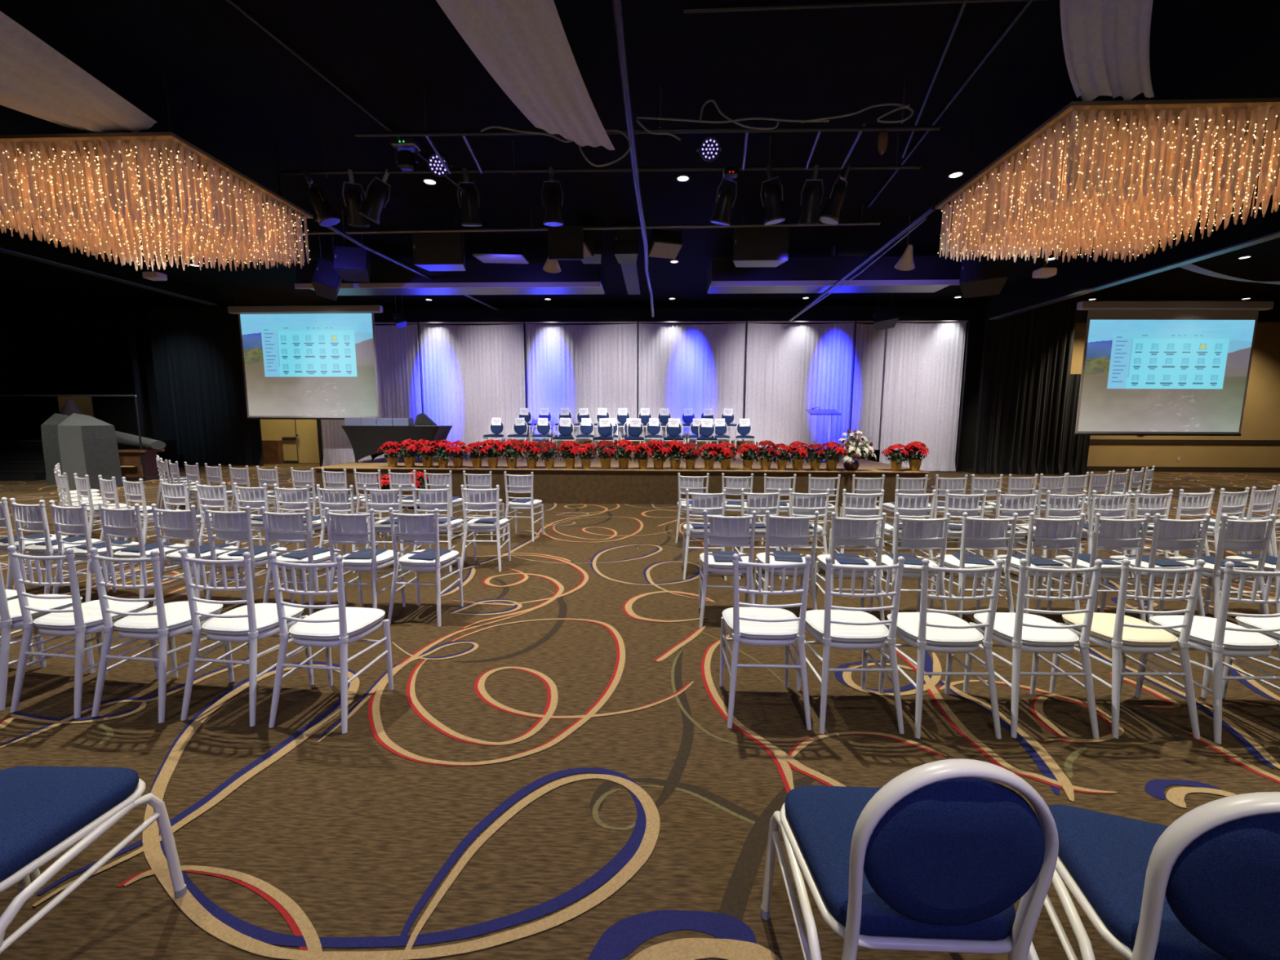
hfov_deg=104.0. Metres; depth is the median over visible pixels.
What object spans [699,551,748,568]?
cushion
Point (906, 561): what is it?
folder
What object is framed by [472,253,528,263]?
ceiling panel
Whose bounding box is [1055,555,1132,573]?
cushion
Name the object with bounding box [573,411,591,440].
banquet chair
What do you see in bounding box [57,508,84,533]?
paper sign
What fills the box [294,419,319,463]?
door
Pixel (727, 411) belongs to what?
paper sign
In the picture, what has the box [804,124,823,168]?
side arm
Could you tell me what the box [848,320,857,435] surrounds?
upright
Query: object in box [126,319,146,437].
post
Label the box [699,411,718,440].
banquet chair
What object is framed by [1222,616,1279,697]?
chair
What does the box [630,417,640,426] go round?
paper sign
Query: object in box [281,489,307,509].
chair back
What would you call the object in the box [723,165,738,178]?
box
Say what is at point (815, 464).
pot
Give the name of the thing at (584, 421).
paper sign
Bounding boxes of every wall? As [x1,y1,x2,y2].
[0,308,29,439]
[10,301,1279,469]
[260,419,297,460]
[262,440,284,463]
[1070,322,1279,467]
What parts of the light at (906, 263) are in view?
lamp shade, stem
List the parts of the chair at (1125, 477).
leg, leg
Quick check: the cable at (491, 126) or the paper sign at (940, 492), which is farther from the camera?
the paper sign at (940, 492)
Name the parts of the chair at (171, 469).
leg, leg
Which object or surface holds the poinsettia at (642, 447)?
on the stage
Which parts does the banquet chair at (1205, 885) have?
seat frame, frame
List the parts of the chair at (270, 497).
leg, rail, seat frame, leg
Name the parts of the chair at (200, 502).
leg, rail, rail, rail, leg, leg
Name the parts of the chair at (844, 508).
leg, leg, rail, rail, rail, leg, leg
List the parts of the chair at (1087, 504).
leg, rail, leg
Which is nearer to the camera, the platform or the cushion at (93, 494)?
the cushion at (93, 494)
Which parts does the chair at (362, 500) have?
leg, rail, rail, leg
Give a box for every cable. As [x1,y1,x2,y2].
[480,125,631,167]
[635,119,680,140]
[636,116,829,123]
[699,99,779,129]
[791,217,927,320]
[800,102,913,123]
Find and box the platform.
[0,439,178,480]
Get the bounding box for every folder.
[0,533,52,542]
[33,536,92,545]
[75,539,132,549]
[119,542,176,551]
[139,506,176,512]
[177,543,231,553]
[226,545,278,555]
[250,516,262,520]
[280,546,329,558]
[302,515,320,522]
[342,548,387,558]
[380,519,397,523]
[401,495,418,499]
[408,548,451,559]
[434,516,459,523]
[474,516,503,523]
[511,498,535,502]
[690,521,710,528]
[711,551,742,561]
[726,500,741,504]
[749,521,765,528]
[773,550,803,561]
[779,502,786,505]
[830,552,869,564]
[886,553,922,564]
[887,522,902,528]
[928,502,945,506]
[948,523,962,529]
[951,552,995,564]
[1011,554,1064,564]
[1066,553,1121,564]
[1082,523,1099,529]
[1114,489,1142,493]
[1124,555,1188,565]
[1185,555,1251,566]
[1200,520,1226,525]
[1211,516,1251,520]
[1233,514,1279,519]
[1236,553,1277,564]
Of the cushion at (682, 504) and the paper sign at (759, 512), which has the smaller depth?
the paper sign at (759, 512)
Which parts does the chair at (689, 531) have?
leg, leg, seat frame, rail, rail, rail, rail, leg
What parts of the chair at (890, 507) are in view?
seat frame, leg, rail, rail, leg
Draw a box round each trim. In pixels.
[0,247,217,305]
[281,436,296,439]
[989,231,1279,319]
[1089,439,1279,444]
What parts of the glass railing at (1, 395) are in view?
rail, post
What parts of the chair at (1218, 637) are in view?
leg, leg, seat frame, leg, rail, rail, rail, rail, leg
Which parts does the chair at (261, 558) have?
leg, rail, rail, rail, rail, leg, seat frame, leg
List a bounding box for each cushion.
[0,533,66,548]
[0,594,82,622]
[5,589,17,600]
[25,538,101,552]
[33,599,149,629]
[60,496,102,503]
[64,488,98,494]
[64,499,110,506]
[64,541,138,555]
[65,492,100,498]
[86,502,126,511]
[113,543,187,558]
[113,600,222,632]
[120,506,151,512]
[134,509,181,517]
[165,545,238,560]
[186,484,207,489]
[191,487,226,492]
[195,513,214,519]
[201,603,304,635]
[209,514,257,523]
[217,546,287,561]
[226,489,239,494]
[250,519,262,525]
[267,493,280,498]
[275,548,341,563]
[288,606,385,640]
[303,518,330,527]
[310,495,322,500]
[342,549,399,566]
[348,495,364,502]
[360,497,369,502]
[374,519,397,528]
[398,497,419,503]
[399,549,458,566]
[434,518,462,528]
[452,497,462,504]
[466,518,508,528]
[508,499,542,506]
[676,500,691,507]
[683,523,710,534]
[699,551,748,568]
[721,501,746,508]
[722,607,799,639]
[749,524,765,533]
[755,551,805,569]
[776,502,789,509]
[804,609,888,642]
[808,524,822,533]
[817,554,875,572]
[824,503,835,510]
[875,554,938,572]
[880,524,902,534]
[882,502,894,509]
[887,612,983,646]
[927,502,944,510]
[935,554,1004,572]
[942,527,961,535]
[973,612,1079,646]
[977,505,995,510]
[986,502,1001,507]
[996,555,1069,572]
[1007,525,1027,535]
[1017,524,1035,533]
[1035,503,1045,508]
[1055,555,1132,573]
[1062,613,1177,646]
[1079,499,1096,505]
[1081,525,1100,535]
[1099,493,1135,500]
[1109,555,1191,573]
[1112,491,1146,496]
[1139,528,1153,534]
[1149,615,1277,649]
[1168,555,1256,573]
[1200,524,1226,531]
[1209,518,1226,524]
[1225,555,1275,571]
[1227,515,1279,524]
[1235,616,1279,639]
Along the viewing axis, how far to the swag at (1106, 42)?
4.19 m
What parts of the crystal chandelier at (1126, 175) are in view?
crystal rod, crystal rod, crystal rod, crystal rod, crystal rod, crystal rod, crystal rod, crystal rod, suspension rod, crystal rod, crystal rod, crystal rod, crystal rod, crystal rod, crystal rod, crystal rod, crystal rod, crystal rod, crystal rod, crystal rod, crystal rod, crystal rod, crystal rod, crystal rod, crystal rod, crystal rod, crystal rod, crystal rod, crystal rod, crystal rod, crystal rod, crystal rod, crystal rod, crystal rod, crystal rod, crystal rod, crystal rod, crystal rod, crystal rod, crystal rod, crystal rod, frame, crystal rod, crystal rod, plate, crystal rod, crystal rod, crystal rod, crystal rod, crystal rod, crystal rod, crystal rod, crystal rod, crystal rod, crystal rod, crystal rod, crystal rod, crystal rod, crystal rod, crystal rod, crystal rod, crystal rod, crystal rod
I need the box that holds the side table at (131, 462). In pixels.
[118,448,164,480]
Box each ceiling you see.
[0,0,1279,310]
[0,227,217,303]
[989,191,1279,318]
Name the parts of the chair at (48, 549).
leg, rail, rail, rail, rail, leg, seat frame, leg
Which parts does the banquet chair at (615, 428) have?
seat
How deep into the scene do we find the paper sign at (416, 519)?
3.92 m
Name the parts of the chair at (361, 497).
leg, rail, rail, leg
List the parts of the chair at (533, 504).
leg, leg, rail, rail, rail, rail, seat frame, leg, leg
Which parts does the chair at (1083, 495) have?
leg, leg, leg, rail, rail, rail, leg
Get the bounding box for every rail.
[313,215,498,311]
[788,204,935,321]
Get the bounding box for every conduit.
[226,0,477,201]
[684,0,1037,13]
[867,0,1032,207]
[901,0,967,158]
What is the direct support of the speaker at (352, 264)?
hanging from the ceiling at (235, 93)
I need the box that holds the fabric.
[115,431,165,449]
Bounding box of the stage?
[313,448,928,506]
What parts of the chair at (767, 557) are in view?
leg, leg, seat frame, rail, rail, rail, rail, leg, leg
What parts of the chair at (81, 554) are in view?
leg, rail, rail, rail, rail, leg, seat frame, leg, leg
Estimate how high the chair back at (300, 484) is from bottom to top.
0.225 m
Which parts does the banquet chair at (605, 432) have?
seat, frame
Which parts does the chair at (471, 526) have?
leg, leg, rail, rail, rail, rail, seat frame, leg, leg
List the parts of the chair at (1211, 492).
leg, rail, rail, rail, leg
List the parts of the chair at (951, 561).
leg, leg, seat frame, leg, rail, rail, rail, rail, leg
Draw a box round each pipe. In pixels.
[280,164,920,174]
[293,222,879,235]
[354,124,940,137]
[611,0,653,317]
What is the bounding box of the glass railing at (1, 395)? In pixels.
[0,394,146,480]
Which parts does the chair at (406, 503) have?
leg, rail, rail, seat frame, leg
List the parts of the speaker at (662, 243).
panel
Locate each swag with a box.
[0,11,157,133]
[435,0,615,150]
[1059,0,1154,101]
[1179,263,1279,284]
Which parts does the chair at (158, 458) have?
leg, leg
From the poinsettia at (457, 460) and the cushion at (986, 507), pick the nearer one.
the cushion at (986, 507)
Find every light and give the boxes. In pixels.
[390,137,421,171]
[422,177,437,185]
[426,152,453,177]
[542,256,560,273]
[669,259,679,262]
[675,174,689,182]
[696,136,721,161]
[894,215,915,271]
[947,170,964,178]
[1237,255,1252,258]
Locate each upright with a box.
[314,419,321,467]
[417,321,423,413]
[523,320,526,434]
[636,320,638,417]
[742,320,747,440]
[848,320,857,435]
[947,319,969,471]
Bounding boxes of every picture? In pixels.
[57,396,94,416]
[1078,320,1255,431]
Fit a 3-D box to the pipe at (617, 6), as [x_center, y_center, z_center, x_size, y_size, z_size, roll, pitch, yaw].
[-0.025,-3.807,6.390,0.143,0.316,15.603,1,7,3]
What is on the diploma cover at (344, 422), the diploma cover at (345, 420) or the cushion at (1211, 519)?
the diploma cover at (345, 420)
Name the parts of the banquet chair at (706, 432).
frame, seat frame, seat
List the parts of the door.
frame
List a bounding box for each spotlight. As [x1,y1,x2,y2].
[302,168,340,226]
[342,168,369,227]
[357,168,390,224]
[457,167,482,226]
[541,166,563,226]
[710,164,737,226]
[760,164,785,225]
[797,164,824,224]
[817,164,850,224]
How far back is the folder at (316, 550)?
4.12 m
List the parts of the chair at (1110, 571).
leg, leg, leg, seat frame, rail, rail, rail, rail, leg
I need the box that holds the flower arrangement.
[829,429,875,470]
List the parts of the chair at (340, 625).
leg, rail, rail, rail, rail, leg, seat frame, leg, leg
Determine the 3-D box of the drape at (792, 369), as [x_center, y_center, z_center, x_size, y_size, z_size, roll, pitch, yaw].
[4.920,-2.894,15.589,3.250,3.880,0.098,0,7,2]
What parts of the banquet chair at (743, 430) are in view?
frame, seat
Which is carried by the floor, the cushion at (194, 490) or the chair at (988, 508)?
the chair at (988, 508)
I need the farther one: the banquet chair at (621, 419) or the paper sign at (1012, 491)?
the banquet chair at (621, 419)
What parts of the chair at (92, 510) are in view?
leg, leg, seat frame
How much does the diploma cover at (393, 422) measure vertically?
0.040 m
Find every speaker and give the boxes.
[311,235,342,300]
[333,233,370,282]
[391,295,406,328]
[547,225,583,260]
[581,225,601,263]
[582,224,595,257]
[613,224,638,263]
[620,262,640,294]
[647,223,683,258]
[871,293,898,330]
[959,252,1008,297]
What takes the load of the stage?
on the floor
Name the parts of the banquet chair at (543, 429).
seat, frame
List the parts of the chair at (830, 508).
leg, rail, rail, leg, leg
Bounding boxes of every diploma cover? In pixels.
[344,417,360,419]
[344,419,360,422]
[344,422,360,423]
[345,423,360,426]
[360,417,376,419]
[360,419,377,422]
[360,422,377,423]
[360,423,377,426]
[376,417,392,419]
[376,419,397,422]
[376,423,392,426]
[377,422,392,423]
[392,417,413,420]
[392,419,413,422]
[392,422,413,423]
[392,423,413,426]
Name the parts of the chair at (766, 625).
leg, leg, seat frame, rail, rail, rail, rail, leg, leg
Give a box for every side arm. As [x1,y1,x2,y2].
[422,129,451,173]
[460,129,482,173]
[742,124,749,169]
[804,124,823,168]
[840,123,866,168]
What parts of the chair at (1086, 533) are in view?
leg, seat frame, leg, rail, rail, rail, leg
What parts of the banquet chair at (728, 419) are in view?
seat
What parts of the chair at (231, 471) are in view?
leg, leg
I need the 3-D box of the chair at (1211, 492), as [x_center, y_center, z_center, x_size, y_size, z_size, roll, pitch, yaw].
[5.731,0.531,5.361,0.441,0.925,0.474,-1,7,-8]
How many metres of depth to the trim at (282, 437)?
17.57 m
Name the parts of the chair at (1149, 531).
leg, seat frame, rail, rail, rail, leg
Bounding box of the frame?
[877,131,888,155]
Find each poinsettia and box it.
[377,441,403,467]
[377,474,392,489]
[395,439,419,467]
[404,470,429,495]
[414,439,439,467]
[426,440,453,467]
[445,440,468,467]
[462,441,487,468]
[479,439,506,468]
[495,439,523,468]
[519,440,542,468]
[538,440,562,468]
[558,440,580,468]
[575,442,597,469]
[594,440,615,469]
[608,439,637,469]
[632,442,652,469]
[646,440,671,469]
[664,440,688,469]
[682,442,702,469]
[697,443,720,470]
[715,441,737,470]
[734,442,761,470]
[754,440,777,470]
[771,443,795,470]
[787,440,811,470]
[804,443,826,471]
[820,441,847,471]
[880,444,908,471]
[903,440,930,471]
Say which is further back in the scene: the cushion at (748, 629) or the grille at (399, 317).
the grille at (399, 317)
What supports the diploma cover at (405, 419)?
on the diploma cover at (398, 420)
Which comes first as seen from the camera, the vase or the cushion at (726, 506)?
the cushion at (726, 506)
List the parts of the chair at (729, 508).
leg, seat frame, rail, rail, rail, rail, leg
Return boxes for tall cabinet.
[40,413,70,484]
[57,413,123,489]
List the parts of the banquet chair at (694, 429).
seat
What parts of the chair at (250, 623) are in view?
leg, rail, rail, rail, rail, leg, seat frame, leg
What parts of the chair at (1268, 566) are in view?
leg, leg, leg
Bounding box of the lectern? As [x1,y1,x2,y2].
[805,406,840,462]
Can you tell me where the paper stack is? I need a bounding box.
[414,425,439,426]
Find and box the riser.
[491,439,757,452]
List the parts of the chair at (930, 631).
leg, leg, seat frame, leg, rail, rail, rail, rail, leg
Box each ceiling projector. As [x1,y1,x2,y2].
[142,263,167,280]
[1031,256,1057,278]
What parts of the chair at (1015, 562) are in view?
leg, leg, seat frame, leg, rail, rail, rail, rail, leg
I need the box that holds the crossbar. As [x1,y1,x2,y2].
[374,320,968,324]
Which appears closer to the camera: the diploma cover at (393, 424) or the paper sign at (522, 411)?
the diploma cover at (393, 424)
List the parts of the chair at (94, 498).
leg, leg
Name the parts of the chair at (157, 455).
leg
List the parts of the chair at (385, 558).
leg, rail, rail, rail, rail, leg, seat frame, leg, leg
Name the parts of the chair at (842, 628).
leg, leg, seat frame, rail, rail, rail, leg, rail, leg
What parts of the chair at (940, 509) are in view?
seat frame, leg, rail, rail, leg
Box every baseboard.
[284,460,297,463]
[1087,466,1279,472]
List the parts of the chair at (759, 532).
leg, seat frame, rail, rail, rail, rail, leg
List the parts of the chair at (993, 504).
leg, rail, rail, leg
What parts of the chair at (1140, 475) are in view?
leg, leg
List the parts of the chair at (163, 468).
leg, leg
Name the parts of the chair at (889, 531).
leg, seat frame, leg, rail, rail, rail, leg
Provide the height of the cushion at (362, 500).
0.052 m
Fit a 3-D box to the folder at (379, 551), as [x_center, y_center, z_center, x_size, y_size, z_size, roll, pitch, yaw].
[-2.260,0.606,4.128,0.216,0.008,0.284,0,7,1]
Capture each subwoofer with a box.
[411,217,465,271]
[733,214,789,267]
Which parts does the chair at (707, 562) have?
leg, leg, seat frame, rail, rail, rail, rail, leg, leg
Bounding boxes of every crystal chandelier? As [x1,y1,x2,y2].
[0,66,313,271]
[934,96,1279,263]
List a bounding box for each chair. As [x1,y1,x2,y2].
[0,497,69,589]
[0,562,95,710]
[0,589,35,665]
[0,765,186,954]
[6,545,158,718]
[8,497,109,594]
[26,858,39,881]
[48,500,147,602]
[53,465,102,528]
[53,467,102,534]
[55,462,98,494]
[57,471,113,538]
[73,473,134,542]
[88,547,234,723]
[97,475,155,542]
[97,502,195,598]
[121,476,186,544]
[151,503,245,606]
[155,454,186,506]
[156,456,191,508]
[160,457,198,508]
[160,479,225,546]
[168,460,209,510]
[179,549,314,726]
[184,462,229,511]
[195,480,262,546]
[203,504,293,603]
[204,462,251,513]
[228,464,275,515]
[233,482,299,567]
[256,466,304,516]
[260,506,346,615]
[268,552,393,733]
[273,484,337,549]
[290,466,336,533]
[315,484,377,573]
[320,467,368,530]
[324,506,405,608]
[353,468,399,537]
[363,484,421,573]
[386,469,432,537]
[387,507,463,626]
[411,484,466,572]
[423,470,467,539]
[461,470,504,540]
[461,484,511,572]
[481,421,506,447]
[502,471,543,542]
[506,421,530,448]
[511,410,534,440]
[529,421,553,452]
[531,410,553,440]
[551,421,577,456]
[553,410,574,438]
[553,431,574,444]
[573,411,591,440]
[574,421,597,453]
[591,410,609,440]
[591,421,615,457]
[597,422,620,453]
[613,411,630,439]
[620,421,640,448]
[623,422,645,453]
[638,411,653,439]
[643,422,662,454]
[654,411,671,440]
[662,422,684,444]
[666,422,686,448]
[675,472,709,542]
[679,411,697,439]
[682,488,726,580]
[687,422,708,449]
[695,422,718,454]
[698,509,756,627]
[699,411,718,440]
[710,422,730,446]
[719,412,739,441]
[719,553,811,730]
[721,473,753,521]
[732,488,781,579]
[733,422,755,454]
[754,510,819,609]
[758,473,795,545]
[760,758,1058,959]
[778,488,830,579]
[795,555,904,733]
[808,474,840,546]
[814,511,886,621]
[828,488,884,580]
[840,474,884,546]
[869,511,950,613]
[874,488,936,580]
[878,558,1004,738]
[881,474,928,524]
[917,474,968,524]
[921,489,986,582]
[928,511,1017,618]
[950,474,1003,524]
[963,558,1103,738]
[968,489,1038,579]
[983,473,1038,524]
[989,512,1085,613]
[1013,489,1087,581]
[1021,473,1067,523]
[1035,471,1088,539]
[1044,791,1279,959]
[1046,512,1150,622]
[1048,559,1205,739]
[1054,489,1132,581]
[1073,471,1111,524]
[1081,469,1129,523]
[1096,488,1173,580]
[1099,467,1144,523]
[1100,513,1210,624]
[1112,466,1155,521]
[1134,561,1279,743]
[1135,488,1214,557]
[1158,514,1275,618]
[1168,487,1249,557]
[1206,484,1276,555]
[1219,546,1279,613]
[1222,484,1279,558]
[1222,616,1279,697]
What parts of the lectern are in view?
panel, panel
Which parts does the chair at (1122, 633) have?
leg, seat frame, leg, leg, rail, rail, rail, rail, leg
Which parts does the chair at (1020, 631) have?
leg, leg, seat frame, leg, rail, rail, rail, rail, leg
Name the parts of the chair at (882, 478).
leg, leg, rail, rail, leg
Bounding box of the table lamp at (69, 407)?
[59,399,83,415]
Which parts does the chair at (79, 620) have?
leg, rail, rail, rail, rail, leg, seat frame, leg, leg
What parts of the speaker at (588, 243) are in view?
panel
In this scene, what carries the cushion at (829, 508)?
on the chair at (830, 508)
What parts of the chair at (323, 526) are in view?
leg, rail, rail, rail, leg, leg, leg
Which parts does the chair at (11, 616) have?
leg, seat frame, leg, leg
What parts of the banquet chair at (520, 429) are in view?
seat, frame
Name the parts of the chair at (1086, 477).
leg, rail, rail, rail, leg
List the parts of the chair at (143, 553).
leg, rail, rail, rail, rail, leg, seat frame, leg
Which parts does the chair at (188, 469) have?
leg, leg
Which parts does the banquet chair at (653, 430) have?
seat frame, seat, frame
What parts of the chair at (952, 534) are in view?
leg, seat frame, rail, leg, rail, rail, rail, leg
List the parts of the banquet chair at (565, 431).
seat, frame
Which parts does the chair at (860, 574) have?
leg, leg, seat frame, rail, rail, rail, rail, leg, leg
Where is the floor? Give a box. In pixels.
[0,462,1279,959]
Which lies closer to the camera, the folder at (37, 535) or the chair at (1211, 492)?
the folder at (37, 535)
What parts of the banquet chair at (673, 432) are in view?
seat, frame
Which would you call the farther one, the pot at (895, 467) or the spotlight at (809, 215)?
the pot at (895, 467)
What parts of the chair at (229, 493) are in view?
leg, leg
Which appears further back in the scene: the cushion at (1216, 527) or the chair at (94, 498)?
the chair at (94, 498)
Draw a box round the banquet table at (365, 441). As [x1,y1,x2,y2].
[341,425,452,462]
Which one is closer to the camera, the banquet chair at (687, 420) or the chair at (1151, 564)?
the chair at (1151, 564)
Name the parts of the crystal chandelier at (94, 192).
crystal rod, crystal rod, crystal rod, crystal rod, crystal rod, crystal rod, crystal rod, crystal rod, crystal rod, crystal rod, crystal rod, crystal rod, crystal rod, crystal rod, crystal rod, crystal rod, crystal rod, crystal rod, crystal rod, crystal rod, crystal rod, crystal rod, crystal rod, plate, crystal rod, frame, crystal rod, crystal rod, suspension rod, crystal rod, crystal rod, crystal rod, crystal rod, crystal rod, crystal rod, crystal rod, crystal rod, crystal rod, crystal rod, crystal rod, crystal rod, crystal rod, crystal rod, crystal rod, crystal rod, crystal rod, crystal rod, crystal rod, crystal rod, crystal rod, crystal rod, crystal rod, crystal rod, crystal rod, crystal rod, crystal rod, crystal rod, crystal rod, crystal rod, suspension rod, crystal rod, crystal rod, crystal rod, crystal rod, crystal rod, crystal rod, crystal rod, crystal rod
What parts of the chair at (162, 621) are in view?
leg, rail, rail, rail, rail, leg, seat frame, leg, leg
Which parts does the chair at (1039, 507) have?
leg, rail, rail, leg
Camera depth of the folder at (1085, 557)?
4.03 m
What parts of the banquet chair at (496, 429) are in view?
seat, seat frame, frame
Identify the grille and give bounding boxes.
[312,257,339,287]
[333,245,367,269]
[392,312,405,323]
[412,231,462,263]
[582,225,600,253]
[614,225,637,253]
[733,223,788,259]
[872,306,897,321]
[960,252,1008,281]
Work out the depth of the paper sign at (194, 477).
7.78 m
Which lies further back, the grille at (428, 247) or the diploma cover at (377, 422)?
the diploma cover at (377, 422)
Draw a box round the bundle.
[412,412,437,426]
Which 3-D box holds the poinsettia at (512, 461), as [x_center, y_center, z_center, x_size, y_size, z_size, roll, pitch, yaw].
[-2.501,-0.509,9.671,0.535,0.556,0.536,1,7,8]
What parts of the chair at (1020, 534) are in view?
leg, leg, rail, seat frame, rail, rail, rail, leg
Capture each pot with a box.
[386,456,398,467]
[403,455,415,467]
[422,455,434,467]
[436,456,448,467]
[451,456,463,467]
[471,457,482,468]
[486,456,498,468]
[505,456,517,468]
[525,457,537,468]
[543,457,555,468]
[564,457,576,468]
[580,457,591,469]
[600,457,612,469]
[617,457,629,469]
[636,457,648,469]
[652,457,664,469]
[669,457,681,469]
[684,457,696,469]
[703,458,714,470]
[720,458,731,470]
[742,458,753,470]
[759,457,772,470]
[776,458,787,470]
[791,457,804,470]
[808,458,820,471]
[826,458,837,471]
[889,459,902,471]
[907,458,921,471]
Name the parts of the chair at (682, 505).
leg, seat frame, rail, rail, leg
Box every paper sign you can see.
[0,504,5,526]
[20,503,43,530]
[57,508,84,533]
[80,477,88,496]
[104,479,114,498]
[107,510,137,535]
[128,480,142,501]
[162,509,193,537]
[167,485,185,503]
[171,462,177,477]
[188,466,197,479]
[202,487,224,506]
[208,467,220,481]
[213,513,247,538]
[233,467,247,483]
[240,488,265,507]
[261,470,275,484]
[266,511,304,540]
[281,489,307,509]
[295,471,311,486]
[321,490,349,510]
[326,471,344,488]
[330,513,368,542]
[357,473,377,488]
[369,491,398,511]
[391,474,412,489]
[397,512,435,541]
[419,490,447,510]
[429,475,449,488]
[467,473,488,488]
[467,488,496,510]
[491,417,501,425]
[508,475,530,491]
[515,417,524,426]
[520,407,528,415]
[537,417,547,425]
[540,408,548,415]
[560,408,568,415]
[560,417,570,426]
[578,408,588,415]
[581,417,591,426]
[597,408,607,415]
[599,417,610,426]
[609,417,615,426]
[617,408,626,415]
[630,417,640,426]
[640,408,649,415]
[648,417,658,426]
[660,408,669,415]
[667,417,679,426]
[680,477,702,493]
[684,408,693,415]
[691,493,722,515]
[692,417,702,426]
[701,417,712,426]
[702,408,712,415]
[709,517,750,544]
[715,418,724,426]
[723,408,733,415]
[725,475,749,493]
[739,418,749,426]
[746,494,777,515]
[766,478,791,494]
[769,518,808,544]
[793,494,825,515]
[810,479,834,495]
[835,516,876,546]
[845,494,875,515]
[856,477,880,493]
[897,493,928,515]
[898,477,924,493]
[900,520,943,547]
[938,479,964,495]
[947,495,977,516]
[965,520,1007,547]
[973,477,995,494]
[1000,496,1032,516]
[1010,476,1031,493]
[1033,517,1077,546]
[1041,475,1062,493]
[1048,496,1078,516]
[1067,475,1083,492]
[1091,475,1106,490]
[1093,496,1125,516]
[1097,518,1141,547]
[1112,474,1125,488]
[1132,471,1139,486]
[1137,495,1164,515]
[1156,521,1198,548]
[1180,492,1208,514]
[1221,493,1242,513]
[1222,522,1265,549]
[1253,489,1267,511]
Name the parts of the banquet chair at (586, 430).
seat, frame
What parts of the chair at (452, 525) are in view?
leg, rail, rail, rail, seat frame, leg, leg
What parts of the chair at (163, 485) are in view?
leg, rail, rail, rail, leg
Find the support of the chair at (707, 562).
on the floor
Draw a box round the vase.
[843,459,859,470]
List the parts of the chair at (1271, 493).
leg, rail, rail, rail, rail, leg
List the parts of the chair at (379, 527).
leg, rail, rail, rail, rail, leg, seat frame, leg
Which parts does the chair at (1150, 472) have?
leg, leg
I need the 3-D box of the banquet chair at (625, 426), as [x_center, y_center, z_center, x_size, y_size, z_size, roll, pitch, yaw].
[-0.251,-1.186,13.735,0.571,0.932,0.556,0,7,1]
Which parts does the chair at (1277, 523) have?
leg, leg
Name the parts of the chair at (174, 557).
leg, rail, rail, rail, rail, seat frame, leg, leg, leg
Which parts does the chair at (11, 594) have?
leg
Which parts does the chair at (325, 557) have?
leg, rail, rail, rail, rail, leg, seat frame, leg, leg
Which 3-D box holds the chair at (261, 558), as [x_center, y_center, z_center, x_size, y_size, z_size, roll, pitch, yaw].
[-3.280,0.644,4.185,0.441,0.925,0.474,1,7,7]
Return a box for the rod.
[901,80,905,124]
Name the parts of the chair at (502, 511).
leg, rail, rail, leg, leg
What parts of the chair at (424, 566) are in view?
leg, rail, rail, rail, rail, leg, seat frame, leg, leg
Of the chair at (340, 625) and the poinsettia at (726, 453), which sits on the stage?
the poinsettia at (726, 453)
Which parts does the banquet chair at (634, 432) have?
seat, frame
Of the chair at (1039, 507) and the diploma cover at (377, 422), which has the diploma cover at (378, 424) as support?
the diploma cover at (377, 422)
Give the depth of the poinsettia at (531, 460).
9.54 m
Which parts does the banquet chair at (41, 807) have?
leg, seat, seat frame, leg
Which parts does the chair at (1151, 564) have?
leg, leg, seat frame, rail, rail, rail, rail, leg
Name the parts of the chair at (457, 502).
leg, rail, rail, leg, seat frame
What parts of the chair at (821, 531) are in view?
leg, rail, rail, rail, seat frame, leg, leg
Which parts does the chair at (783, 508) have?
leg, rail, rail, seat frame, leg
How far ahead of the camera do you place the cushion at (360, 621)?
2.73 m
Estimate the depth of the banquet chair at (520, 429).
14.02 m
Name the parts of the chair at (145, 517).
leg, rail, rail, leg, seat frame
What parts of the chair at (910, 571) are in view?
leg, leg, seat frame, leg, rail, rail, rail, rail, leg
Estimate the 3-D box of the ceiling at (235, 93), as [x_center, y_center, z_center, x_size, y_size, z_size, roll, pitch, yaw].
[0.207,-4.322,5.007,44.000,0.200,25.000,0,7,2]
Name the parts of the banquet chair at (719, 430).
seat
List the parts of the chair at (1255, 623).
leg, seat frame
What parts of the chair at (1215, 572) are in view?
leg, leg, leg, seat frame, rail, rail, rail, rail, leg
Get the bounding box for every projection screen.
[227,292,382,419]
[1074,270,1274,435]
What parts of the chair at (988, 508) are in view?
leg, seat frame, rail, rail, leg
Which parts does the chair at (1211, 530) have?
leg, seat frame, leg, rail, rail, rail, leg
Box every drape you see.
[146,306,263,466]
[320,324,423,466]
[419,324,526,447]
[525,323,636,439]
[638,323,746,440]
[744,323,853,449]
[848,323,887,449]
[879,322,966,471]
[973,296,1090,475]
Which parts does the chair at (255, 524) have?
leg, rail, rail, rail, seat frame, leg, leg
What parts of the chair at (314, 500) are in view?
leg, rail, rail, leg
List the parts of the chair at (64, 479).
leg, leg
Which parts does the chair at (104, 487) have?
leg, rail, leg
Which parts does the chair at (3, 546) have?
leg, seat frame, leg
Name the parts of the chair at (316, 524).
leg, rail, rail, rail, leg, leg, seat frame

